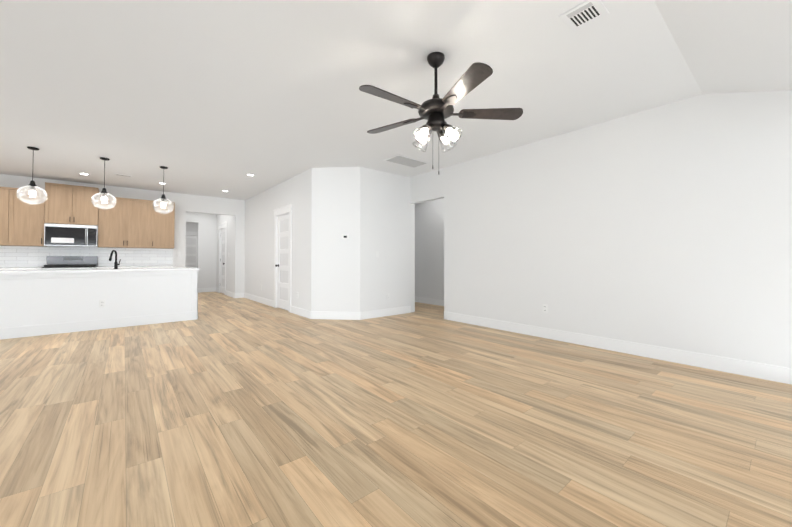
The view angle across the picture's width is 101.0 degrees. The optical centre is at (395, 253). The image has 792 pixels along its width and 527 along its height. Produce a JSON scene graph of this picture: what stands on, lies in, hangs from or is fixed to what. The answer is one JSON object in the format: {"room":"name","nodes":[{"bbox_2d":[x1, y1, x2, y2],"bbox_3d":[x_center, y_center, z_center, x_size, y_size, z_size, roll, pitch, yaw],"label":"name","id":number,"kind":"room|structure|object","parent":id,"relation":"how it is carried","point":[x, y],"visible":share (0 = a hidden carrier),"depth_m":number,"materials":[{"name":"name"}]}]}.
{"room":"empty living room","nodes":[
{"label":"empty living room","id":0,"kind":"room"},
{"bbox_2d":[0,292,791,526],"bbox_3d":[-3.550,1.196,4.338,11.620,0.100,21.620,1,-1,-40],"label":"floor","id":1,"kind":"structure","parent":0,"point":[222,410],"depth_m":2.05,"materials":[{"name":"brown wood"}]},
{"bbox_2d":[41,256,97,268],"bbox_3d":[-6.626,0.617,6.665,0.770,1.135,0.697,1,-1,-40],"label":"range","id":2,"kind":"object","parent":1,"relation":"on","point":[72,262],"visible":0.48,"depth_m":6.75,"materials":[{"name":"silver metal"}]},
{"bbox_2d":[0,266,175,269],"bbox_3d":[-7.021,0.725,6.388,4.450,0.910,0.638,1,-1,-40],"label":"countertop","id":3,"kind":"structure","parent":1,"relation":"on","point":[34,268],"depth_m":6.85,"materials":[{"name":"white stone"}]},
{"bbox_2d":[0,271,197,338],"bbox_3d":[-4.768,0.727,5.327,2.544,0.870,0.830,1,-1,-40],"label":"kitchen island","id":4,"kind":"object","parent":1,"relation":"on","point":[37,302],"depth_m":4.95,"materials":[{"name":"paint"}]},
{"bbox_2d":[0,267,199,274],"bbox_3d":[-4.766,0.272,5.332,2.580,0.040,0.880,1,-1,-40],"label":"island countertop","id":5,"kind":"structure","parent":4,"relation":"on","point":[58,271],"depth_m":4.87,"materials":[{"name":"white stone"}]},
{"bbox_2d":[109,250,120,268],"bbox_3d":[-4.646,0.096,5.398,0.155,0.313,0.203,1,-1,-40],"label":"faucet","id":6,"kind":"object","parent":5,"relation":"on","point":[116,264],"visible":1,"depth_m":5.36,"materials":[{"name":"black metal"}]},
{"bbox_2d":[99,300,104,307],"bbox_3d":[-4.507,0.767,5.013,0.070,0.114,0.009,1,-1,-40],"label":"outlet","id":7,"kind":"object","parent":4,"relation":"attached to","point":[101,303],"visible":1,"depth_m":5.01,"materials":[{"name":"white plastic"}]},
{"bbox_2d":[0,90,791,367],"bbox_3d":[-3.318,-0.220,3.982,11.490,2.720,20.740,1,-1,-40],"label":"wall","id":8,"kind":"structure","parent":0,"point":[669,225],"depth_m":4.16,"materials":[{"name":"white paint"}]},
{"bbox_2d":[0,187,15,245],"bbox_3d":[-7.757,-0.704,5.987,1.039,1.095,0.350,1,-1,-40],"label":"upper cabinet","id":9,"kind":"object","parent":8,"relation":"attached to","point":[7,194],"depth_m":6.14,"materials":[{"name":"brown wood"}]},
{"bbox_2d":[12,188,43,245],"bbox_3d":[-7.246,-0.697,6.412,0.520,1.095,0.350,1,-1,-40],"label":"upper cabinet","id":10,"kind":"object","parent":8,"relation":"attached to","point":[28,230],"depth_m":6.31,"materials":[{"name":"brown wood"}]},
{"bbox_2d":[44,182,99,225],"bbox_3d":[-6.735,-0.998,6.822,0.780,0.801,0.380,1,-1,-40],"label":"upper cabinet","id":11,"kind":"object","parent":8,"relation":"attached to","point":[64,204],"depth_m":6.66,"materials":[{"name":"brown wood"}]},
{"bbox_2d":[44,223,97,246],"bbox_3d":[-6.710,-0.373,6.782,0.772,0.442,0.450,1,-1,-40],"label":"microwave","id":12,"kind":"object","parent":11,"relation":"attached to","point":[69,235],"visible":1,"depth_m":6.64,"materials":[{"name":"silver metal"}]},
{"bbox_2d":[0,246,172,266],"bbox_3d":[-7.223,0.064,6.641,4.450,0.416,0.008,1,-1,-40],"label":"backsplash","id":13,"kind":"structure","parent":8,"relation":"attached to","point":[22,256],"depth_m":7.09,"materials":[{"name":"tile"}]},
{"bbox_2d":[98,196,155,247],"bbox_3d":[-6.074,-0.681,7.386,0.959,1.095,0.350,1,-1,-40],"label":"upper cabinet","id":14,"kind":"object","parent":8,"relation":"attached to","point":[130,223],"depth_m":7.26,"materials":[{"name":"brown wood"}]},
{"bbox_2d":[156,202,174,248],"bbox_3d":[-5.598,-0.674,7.782,0.508,1.095,0.350,1,-1,-40],"label":"upper cabinet","id":15,"kind":"object","parent":8,"relation":"attached to","point":[165,223],"depth_m":7.70,"materials":[{"name":"brown wood"}]},
{"bbox_2d":[185,236,197,267],"bbox_3d":[-8.318,0.277,13.080,0.728,2.002,0.101,1,-1,-40],"label":"door","id":16,"kind":"structure","parent":8,"relation":"in","point":[191,251],"depth_m":13.18,"materials":[{"name":"paint"}]},
{"bbox_2d":[218,222,226,294],"bbox_3d":[-5.361,0.152,10.185,0.154,2.180,1.000,1,-1,-40],"label":"door frame","id":17,"kind":"structure","parent":8,"relation":"attached to","point":[222,226],"depth_m":10.44,"materials":[{"name":"paint"}]},
{"bbox_2d":[220,229,224,292],"bbox_3d":[-5.392,0.229,10.159,0.101,2.002,0.730,1,-1,-40],"label":"hall door","id":18,"kind":"structure","parent":8,"relation":"in","point":[222,275],"depth_m":10.25,"materials":[{"name":"paint"}]},
{"bbox_2d":[275,214,288,310],"bbox_3d":[-2.401,0.176,6.936,0.101,2.002,0.728,1,-1,-40],"label":"pantry door","id":19,"kind":"structure","parent":8,"relation":"in","point":[282,265],"depth_m":6.98,"materials":[{"name":"paint"}]},
{"bbox_2d":[273,204,291,312],"bbox_3d":[-2.370,0.099,6.963,0.154,2.180,1.000,1,-1,-40],"label":"door frame","id":20,"kind":"structure","parent":8,"relation":"attached to","point":[284,210],"depth_m":7.07,"materials":[{"name":"paint"}]},
{"bbox_2d":[342,234,348,238],"bbox_3d":[-0.901,-0.300,5.811,0.120,0.084,0.024,0,-1,5],"label":"thermostat","id":21,"kind":"object","parent":8,"relation":"attached to","point":[345,236],"visible":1,"depth_m":5.80,"materials":[{"name":"white plastic"}]},
{"bbox_2d":[198,287,791,384],"bbox_3d":[-3.318,1.070,3.961,11.250,0.146,20.500,1,-1,-40],"label":"baseboard","id":22,"kind":"structure","parent":8,"relation":"attached to","point":[781,374],"depth_m":4.02,"materials":[{"name":"paint"}]},
{"bbox_2d":[543,304,547,312],"bbox_3d":[2.031,0.748,4.446,0.009,0.114,0.070,1,-1,-40],"label":"electrical outlet","id":23,"kind":"object","parent":8,"relation":"attached to","point":[545,308],"visible":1,"depth_m":4.44,"materials":[{"name":"white plastic"}]},
{"bbox_2d":[0,0,791,199],"bbox_3d":[-3.550,-1.260,4.379,11.620,0.826,21.620,1,-1,-40],"label":"ceiling","id":24,"kind":"structure","parent":0,"point":[211,98],"depth_m":2.91,"materials":[{"name":"white paint"}]},
{"bbox_2d":[16,146,47,203],"bbox_3d":[-5.369,-1.147,4.829,0.312,0.838,0.312,1,-1,-40],"label":"pendant light","id":25,"kind":"object","parent":24,"relation":"hanging from","point":[32,186],"visible":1,"depth_m":4.80,"materials":[{"name":"glass"}]},
{"bbox_2d":[91,157,116,209],"bbox_3d":[-4.761,-1.138,5.334,0.312,0.838,0.312,1,-1,-40],"label":"pendant light","id":26,"kind":"object","parent":24,"relation":"hanging from","point":[106,194],"visible":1,"depth_m":5.31,"materials":[{"name":"glass"}]},
{"bbox_2d":[114,173,131,176],"bbox_3d":[-5.351,-1.533,6.410,0.260,0.014,0.120,1,-1,-40],"label":"ceiling vent","id":27,"kind":"object","parent":24,"relation":"in","point":[122,175],"visible":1,"depth_m":6.39,"materials":[{"name":"white metal"}]},
{"bbox_2d":[153,166,173,213],"bbox_3d":[-4.153,-1.130,5.839,0.312,0.838,0.312,1,-1,-40],"label":"pendant light","id":28,"kind":"object","parent":24,"relation":"hanging from","point":[163,198],"visible":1,"depth_m":5.81,"materials":[{"name":"glass"}]},
{"bbox_2d":[383,154,428,167],"bbox_3d":[0.178,-1.548,5.499,0.700,0.014,0.390,1,-1,-40],"label":"ceiling vent","id":29,"kind":"object","parent":24,"relation":"in","point":[405,161],"visible":0.98,"depth_m":5.47,"materials":[{"name":"white metal"}]},
{"bbox_2d":[359,52,522,174],"bbox_3d":[0.281,-1.123,2.632,1.311,0.958,1.350,1,-1,-40],"label":"fan","id":30,"kind":"object","parent":24,"relation":"hanging from","point":[436,110],"visible":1,"depth_m":2.58,"materials":[{"name":"black metal"}]},
{"bbox_2d":[559,0,608,31],"bbox_3d":[1.262,-1.604,2.194,0.230,0.010,0.230,1,-1,-40],"label":"ceiling vent","id":31,"kind":"object","parent":24,"relation":"in","point":[583,14],"visible":1,"depth_m":2.19,"materials":[{"name":"white metal"}]}
]}

